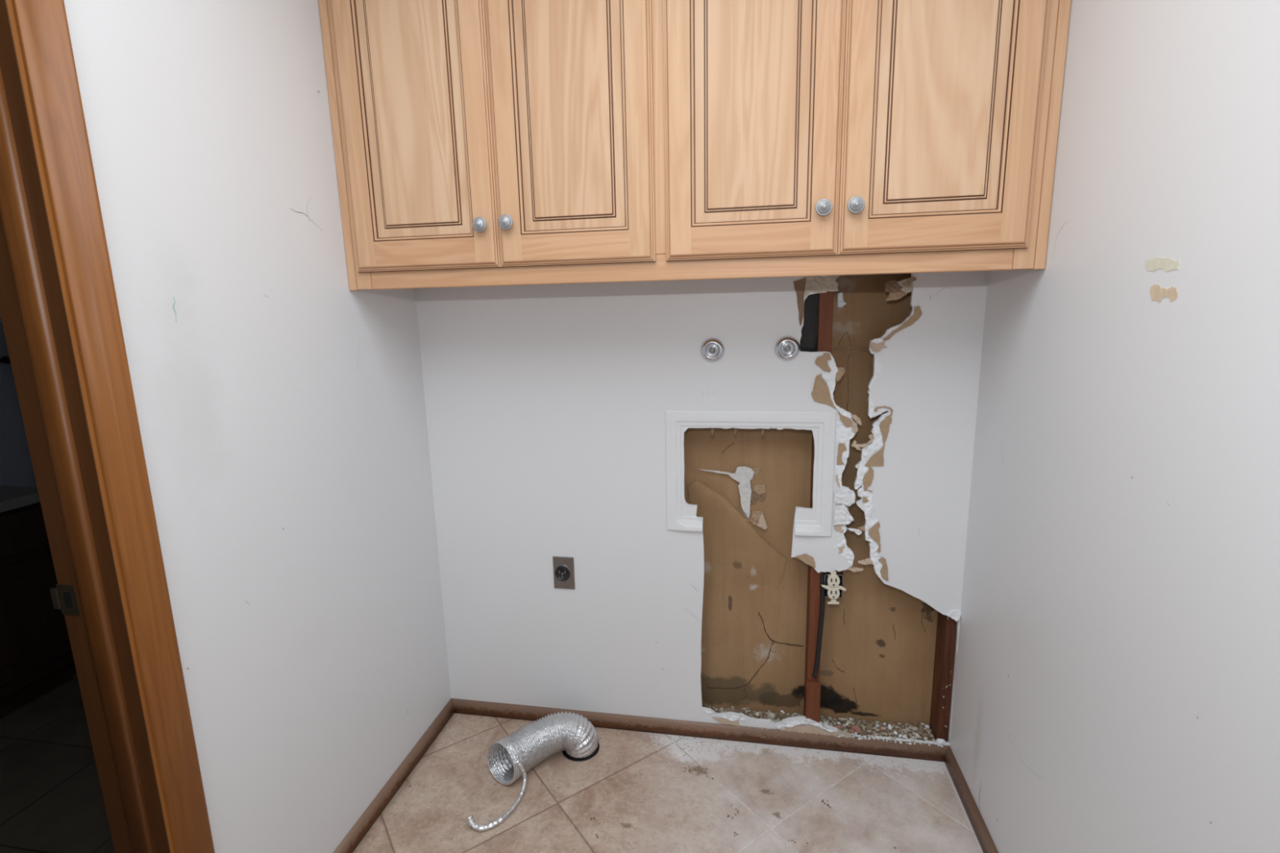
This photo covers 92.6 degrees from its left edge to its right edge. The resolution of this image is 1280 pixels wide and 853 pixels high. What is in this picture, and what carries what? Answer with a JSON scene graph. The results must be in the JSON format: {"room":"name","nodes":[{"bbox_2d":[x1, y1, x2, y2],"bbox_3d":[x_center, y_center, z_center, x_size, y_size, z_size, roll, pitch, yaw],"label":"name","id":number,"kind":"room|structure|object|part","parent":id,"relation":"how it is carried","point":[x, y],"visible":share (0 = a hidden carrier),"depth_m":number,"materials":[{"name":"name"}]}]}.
{"room":"laundry room","nodes":[
{"label":"laundry room","id":0,"kind":"room"},
{"bbox_2d":[0,315,36,487],"bbox_3d":[-3.070,0.045,1.067,0.100,2.440,3.340,1,11,10],"label":"wall","id":1,"kind":"structure","parent":0,"point":[16,469],"depth_m":2.66,"materials":[{"name":"paint"}]},
{"bbox_2d":[0,355,10,364],"bbox_3d":[-2.763,-0.235,2.366,0.046,0.032,0.596,1,11,10],"label":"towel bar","id":2,"kind":"object","parent":1,"relation":"attached to","point":[6,359],"visible":0.7,"depth_m":2.61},
{"bbox_2d":[63,0,451,852],"bbox_3d":[-1.022,0.101,0.534,0.124,2.440,3.000,1,11,10],"label":"wall","id":3,"kind":"structure","parent":0,"point":[280,405],"depth_m":1.34,"materials":[{"name":"paint"}]},
{"bbox_2d":[0,0,174,852],"bbox_3d":[-1.010,0.275,0.660,0.142,2.050,0.772,1,11,10],"label":"door frame","id":4,"kind":"structure","parent":3,"relation":"in","point":[36,314],"depth_m":0.99,"materials":[{"name":"brown wood"}]},
{"bbox_3d":[-0.989,0.298,1.051,0.048,0.055,0.004,0,11,7],"label":"strike plate","id":5,"kind":"part","parent":4,"relation":"part of","materials":[{"name":"metal"}]},
{"bbox_2d":[11,0,214,852],"bbox_3d":[-0.862,0.166,1.044,0.018,2.115,0.064,1,11,10],"label":"trim","id":6,"kind":"structure","parent":3,"relation":"attached to","point":[42,27],"depth_m":1.00,"materials":[{"name":"brown wood"}]},
{"bbox_2d":[333,698,454,852],"bbox_3d":[-0.751,1.086,1.731,0.018,0.045,0.959,1,11,10],"label":"baseboard","id":7,"kind":"structure","parent":3,"relation":"attached to","point":[348,844],"depth_m":1.81,"materials":[{"name":"brown wood"}]},
{"bbox_2d":[0,661,982,852],"bbox_3d":[-1.505,1.259,1.362,4.665,0.127,4.000,1,11,10],"label":"floor","id":8,"kind":"structure","parent":0,"point":[668,810],"depth_m":1.78,"materials":[{"name":"tile"}]},
{"bbox_2d":[0,502,74,719],"bbox_3d":[-2.616,0.782,1.660,0.594,0.751,1.570,1,11,10],"label":"vanity cabinet","id":9,"kind":"object","parent":8,"relation":"on","point":[36,654],"visible":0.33,"depth_m":2.23,"materials":[{"name":"brown wood"}]},
{"bbox_2d":[0,485,39,512],"bbox_3d":[-2.623,0.394,1.582,0.603,0.036,1.602,1,11,10],"label":"countertop","id":10,"kind":"structure","parent":9,"relation":"on","point":[11,498],"depth_m":2.21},
{"bbox_3d":[-2.255,0.408,2.053,0.018,0.145,0.485,1,11,10],"label":"drawer","id":11,"kind":"part","parent":9,"relation":"part of","materials":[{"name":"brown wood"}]},
{"bbox_3d":[-2.237,0.710,2.108,0.006,0.290,0.365,1,11,10],"label":"panel","id":12,"kind":"part","parent":9,"relation":"part of","materials":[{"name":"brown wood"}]},
{"bbox_3d":[-2.248,0.710,2.110,0.018,0.410,0.485,1,11,10],"label":"door","id":13,"kind":"part","parent":9,"relation":"part of","materials":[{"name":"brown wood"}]},
{"bbox_2d":[466,711,597,831],"bbox_3d":[-0.332,1.045,1.896,0.198,0.219,0.509,9,15,42],"label":"duct","id":14,"kind":"object","parent":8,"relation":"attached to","point":[509,758],"visible":0.95,"depth_m":1.90,"materials":[{"name":"metal"}]},
{"bbox_2d":[404,765,896,849],"bbox_3d":[-0.016,1.084,1.779,1.406,0.005,0.277,-1,11,4],"label":"flakes","id":15,"kind":"object","parent":8,"relation":"on","point":[698,766],"visible":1,"depth_m":1.73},
{"bbox_2d":[448,728,941,852],"bbox_3d":[0.090,1.086,1.757,1.597,0.005,0.584,1,11,10],"label":"plaster dust","id":16,"kind":"object","parent":8,"relation":"on","point":[686,742],"visible":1,"depth_m":1.97,"materials":[{"name":"white"}]},
{"bbox_2d":[828,718,850,733],"bbox_3d":[0.658,1.009,2.022,0.066,0.048,0.065,1,11,10],"label":"rubble","id":17,"kind":"object","parent":8,"relation":"on","point":[837,721],"depth_m":2.03,"materials":[{"name":"grey gravel"}]},
{"bbox_2d":[702,703,935,741],"bbox_3d":[0.526,0.977,2.032,0.836,0.019,0.092,1,11,10],"label":"rubble","id":18,"kind":"object","parent":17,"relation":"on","point":[900,731],"visible":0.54,"depth_m":2.00,"materials":[{"name":"grey gravel"}]},
{"bbox_2d":[832,724,841,730],"bbox_3d":[0.641,0.980,1.989,0.027,0.020,0.020,1,11,10],"label":"chunk","id":19,"kind":"object","parent":18,"relation":"on","point":[833,726],"visible":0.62,"depth_m":1.98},
{"bbox_2d":[851,725,861,733],"bbox_3d":[0.699,0.978,1.979,0.031,0.026,0.025,1,11,10],"label":"chunk","id":20,"kind":"object","parent":18,"relation":"on","point":[857,729],"visible":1,"depth_m":1.97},
{"bbox_2d":[851,720,903,738],"bbox_3d":[0.772,1.011,1.999,0.150,0.048,0.074,1,11,10],"label":"rubble","id":21,"kind":"object","parent":8,"relation":"on","point":[860,722],"depth_m":1.99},
{"bbox_2d":[891,723,908,729],"bbox_3d":[0.854,1.007,2.008,0.050,0.048,0.027,1,11,10],"label":"rubble","id":22,"kind":"object","parent":8,"relation":"on","point":[900,726],"depth_m":2.00,"materials":[{"name":"grey gravel"}]},
{"bbox_2d":[915,727,934,741],"bbox_3d":[0.912,1.013,1.974,0.060,0.048,0.065,1,11,10],"label":"rubble","id":23,"kind":"object","parent":8,"relation":"on","point":[924,732],"depth_m":1.95,"materials":[{"name":"grey gravel"}]},
{"bbox_2d":[929,611,957,742],"bbox_3d":[0.931,-0.072,1.757,0.032,2.162,0.084,1,11,10],"label":"stud","id":24,"kind":"object","parent":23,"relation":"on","point":[946,630],"visible":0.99,"depth_m":1.89,"materials":[{"name":"wood"}]},
{"bbox_2d":[414,271,988,746],"bbox_3d":[0.119,-0.147,1.841,1.667,2.490,0.036,1,11,11],"label":"wall","id":25,"kind":"structure","parent":0,"point":[546,405],"depth_m":1.91,"materials":[{"name":"paint"}]},
{"bbox_2d":[552,556,574,589],"bbox_3d":[-0.252,0.484,2.013,0.071,0.112,0.014,1,11,10],"label":"dryer outlet","id":26,"kind":"object","parent":25,"relation":"attached to","point":[563,566],"visible":1,"depth_m":2.01,"materials":[{"name":"metal"}]},
{"bbox_2d":[555,565,569,581],"bbox_3d":[-0.255,0.484,2.012,0.051,0.051,0.010,1,11,10],"label":"socket","id":27,"kind":"object","parent":26,"relation":"attached to","point":[562,572],"depth_m":2.01,"materials":[{"name":"plastic"}]},
{"bbox_2d":[318,0,1071,290],"bbox_3d":[0.069,-0.815,1.517,1.663,0.895,0.373,1,11,10],"label":"upper cabinet","id":28,"kind":"object","parent":25,"relation":"attached to","point":[477,143],"visible":1,"depth_m":1.38,"materials":[{"name":"brown wood"}]},
{"bbox_3d":[-0.549,-0.798,1.476,0.254,0.650,0.013,1,11,10],"label":"raised panel","id":29,"kind":"part","parent":28,"relation":"part of","materials":[{"name":"brown wood"}]},
{"bbox_3d":[-0.549,-0.798,1.478,0.393,0.816,0.017,1,11,10],"label":"door","id":30,"kind":"part","parent":28,"relation":"part of","materials":[{"name":"brown wood"}]},
{"bbox_3d":[-0.389,-0.490,1.485,0.036,0.036,0.030,1,11,10],"label":"knob","id":31,"kind":"part","parent":28,"relation":"part of","materials":[{"name":"grey metal"}]},
{"bbox_3d":[-0.323,-0.492,1.473,0.036,0.036,0.030,1,11,10],"label":"knob","id":32,"kind":"part","parent":28,"relation":"part of","materials":[{"name":"grey metal"}]},
{"bbox_3d":[-0.164,-0.794,1.408,0.250,0.650,0.013,1,11,10],"label":"raised panel","id":33,"kind":"part","parent":28,"relation":"part of","materials":[{"name":"brown wood"}]},
{"bbox_3d":[-0.164,-0.794,1.409,0.388,0.816,0.017,1,11,10],"label":"door","id":34,"kind":"part","parent":28,"relation":"part of","materials":[{"name":"brown wood"}]},
{"bbox_3d":[0.056,-0.382,1.469,1.537,0.062,0.018,1,11,10],"label":"rail","id":35,"kind":"part","parent":28,"relation":"part of","materials":[{"name":"brown wood"}]},
{"bbox_3d":[0.244,-0.789,1.335,0.250,0.650,0.013,1,11,10],"label":"raised panel","id":36,"kind":"part","parent":28,"relation":"part of","materials":[{"name":"brown wood"}]},
{"bbox_3d":[0.244,-0.789,1.337,0.389,0.816,0.017,1,11,10],"label":"door","id":37,"kind":"part","parent":28,"relation":"part of","materials":[{"name":"brown wood"}]},
{"bbox_3d":[0.404,-0.482,1.344,0.036,0.036,0.030,1,11,10],"label":"knob","id":38,"kind":"part","parent":28,"relation":"part of","materials":[{"name":"grey metal"}]},
{"bbox_3d":[0.471,-0.483,1.332,0.036,0.036,0.030,1,11,10],"label":"knob","id":39,"kind":"part","parent":28,"relation":"part of","materials":[{"name":"grey metal"}]},
{"bbox_3d":[0.629,-0.785,1.267,0.253,0.650,0.013,1,11,10],"label":"raised panel","id":40,"kind":"part","parent":28,"relation":"part of","materials":[{"name":"brown wood"}]},
{"bbox_3d":[0.630,-0.785,1.269,0.392,0.816,0.017,1,11,10],"label":"door","id":41,"kind":"part","parent":28,"relation":"part of","materials":[{"name":"brown wood"}]},
{"bbox_2d":[451,698,948,762],"bbox_3d":[0.142,1.007,2.042,1.665,0.045,0.018,1,11,10],"label":"baseboard","id":42,"kind":"structure","parent":25,"relation":"attached to","point":[602,720],"depth_m":2.02,"materials":[{"name":"brown wood"}]},
{"bbox_2d":[737,726,942,746],"bbox_3d":[0.630,0.988,1.962,0.651,0.008,0.030,1,11,10],"label":"crumbs","id":43,"kind":"object","parent":42,"relation":"on","point":[853,735],"visible":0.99,"depth_m":1.94,"materials":[{"name":"white"}]},
{"bbox_2d":[935,738,946,744],"bbox_3d":[0.939,0.983,1.911,0.028,0.016,0.020,-4,11,-14],"label":"chunk","id":44,"kind":"object","parent":43,"relation":"on","point":[940,741],"visible":1,"depth_m":1.90,"materials":[{"name":"white"}]},
{"bbox_2d":[700,337,724,362],"bbox_3d":[0.212,-0.224,1.789,0.071,0.071,0.023,1,11,10],"label":"water valve","id":45,"kind":"object","parent":25,"relation":"attached to","point":[712,349],"visible":1,"depth_m":1.79,"materials":[{"name":"silver metal"}]},
{"bbox_2d":[665,410,835,536],"bbox_3d":[0.327,0.141,1.851,0.500,0.381,0.025,1,11,10],"label":"panel frame","id":46,"kind":"object","parent":25,"relation":"attached to","point":[825,421],"visible":1,"depth_m":1.83,"materials":[{"name":"white plastic"}]},
{"bbox_2d":[734,709,767,719],"bbox_3d":[0.378,1.003,2.087,0.108,0.048,0.037,1,11,10],"label":"rubble","id":47,"kind":"object","parent":25,"relation":"on","point":[735,710],"depth_m":2.09,"materials":[{"name":"grey gravel"}]},
{"bbox_2d":[773,712,791,720],"bbox_3d":[0.482,1.004,2.069,0.060,0.048,0.037,1,11,10],"label":"rubble","id":48,"kind":"object","parent":25,"relation":"on","point":[780,718],"depth_m":2.06,"materials":[{"name":"grey gravel"}]},
{"bbox_2d":[766,711,776,720],"bbox_3d":[0.439,0.970,2.042,0.026,0.031,0.018,5,12,30],"label":"chunk","id":49,"kind":"object","parent":48,"relation":"on","point":[771,716],"visible":0.88,"depth_m":2.04,"materials":[{"name":"beige stone"}]},
{"bbox_2d":[774,335,799,360],"bbox_3d":[0.422,-0.223,1.752,0.071,0.071,0.023,1,11,10],"label":"water valve","id":50,"kind":"object","parent":25,"relation":"attached to","point":[789,346],"visible":1,"depth_m":1.75,"materials":[{"name":"silver metal"}]},
{"bbox_2d":[684,273,937,726],"bbox_3d":[0.481,-0.061,1.885,0.965,2.290,0.033,1,11,10],"label":"wall","id":51,"kind":"structure","parent":0,"point":[878,643],"depth_m":1.98,"materials":[{"name":"cardboard"}]},
{"bbox_2d":[803,291,833,723],"bbox_3d":[0.540,-0.075,1.821,0.044,2.162,0.095,1,11,10],"label":"stud","id":52,"kind":"object","parent":51,"relation":"attached to","point":[811,685],"visible":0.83,"depth_m":1.91,"materials":[{"name":"brown wood"}]},
{"bbox_2d":[800,293,818,351],"bbox_3d":[0.473,-0.418,1.751,0.077,0.500,0.015,1,11,10],"label":"paper","id":53,"kind":"object","parent":52,"relation":"attached to","point":[808,341],"visible":0.12,"depth_m":1.77,"materials":[{"name":"black paper"}]},
{"bbox_2d":[812,571,825,678],"bbox_3d":[0.560,0.589,1.911,0.030,0.419,0.033,1,11,10],"label":"cable","id":54,"kind":"object","parent":52,"relation":"attached to","point":[822,574],"visible":0.82,"depth_m":1.90,"materials":[{"name":"black plastic"}]},
{"bbox_2d":[821,570,846,604],"bbox_3d":[0.595,0.485,1.892,0.075,0.108,0.075,1,11,10],"label":"electrical outlet","id":55,"kind":"object","parent":52,"relation":"attached to","point":[833,580],"visible":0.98,"depth_m":1.86,"materials":[{"name":"plastic"}]},
{"bbox_2d":[827,586,839,599],"bbox_3d":[0.589,0.507,1.862,0.036,0.038,0.006,1,11,10],"label":"socket","id":56,"kind":"object","parent":55,"relation":"attached to","point":[833,593],"depth_m":1.86,"materials":[{"name":"white plastic"}]},
{"bbox_2d":[827,574,839,586],"bbox_3d":[0.587,0.469,1.855,0.036,0.038,0.006,1,11,10],"label":"socket","id":57,"kind":"object","parent":55,"relation":"attached to","point":[833,580],"depth_m":1.85,"materials":[{"name":"white plastic"}]},
{"bbox_2d":[947,0,1279,852],"bbox_3d":[0.735,0.119,0.281,0.102,2.460,3.114,1,11,10],"label":"wall","id":58,"kind":"structure","parent":0,"point":[1116,678],"depth_m":1.00,"materials":[{"name":"paint"}]},
{"bbox_2d":[944,746,998,852],"bbox_3d":[0.694,1.295,0.456,0.018,0.045,3.000,1,11,10],"label":"baseboard","id":59,"kind":"structure","parent":58,"relation":"attached to","point":[982,833],"depth_m":1.69,"materials":[{"name":"brown wood"}]}
]}

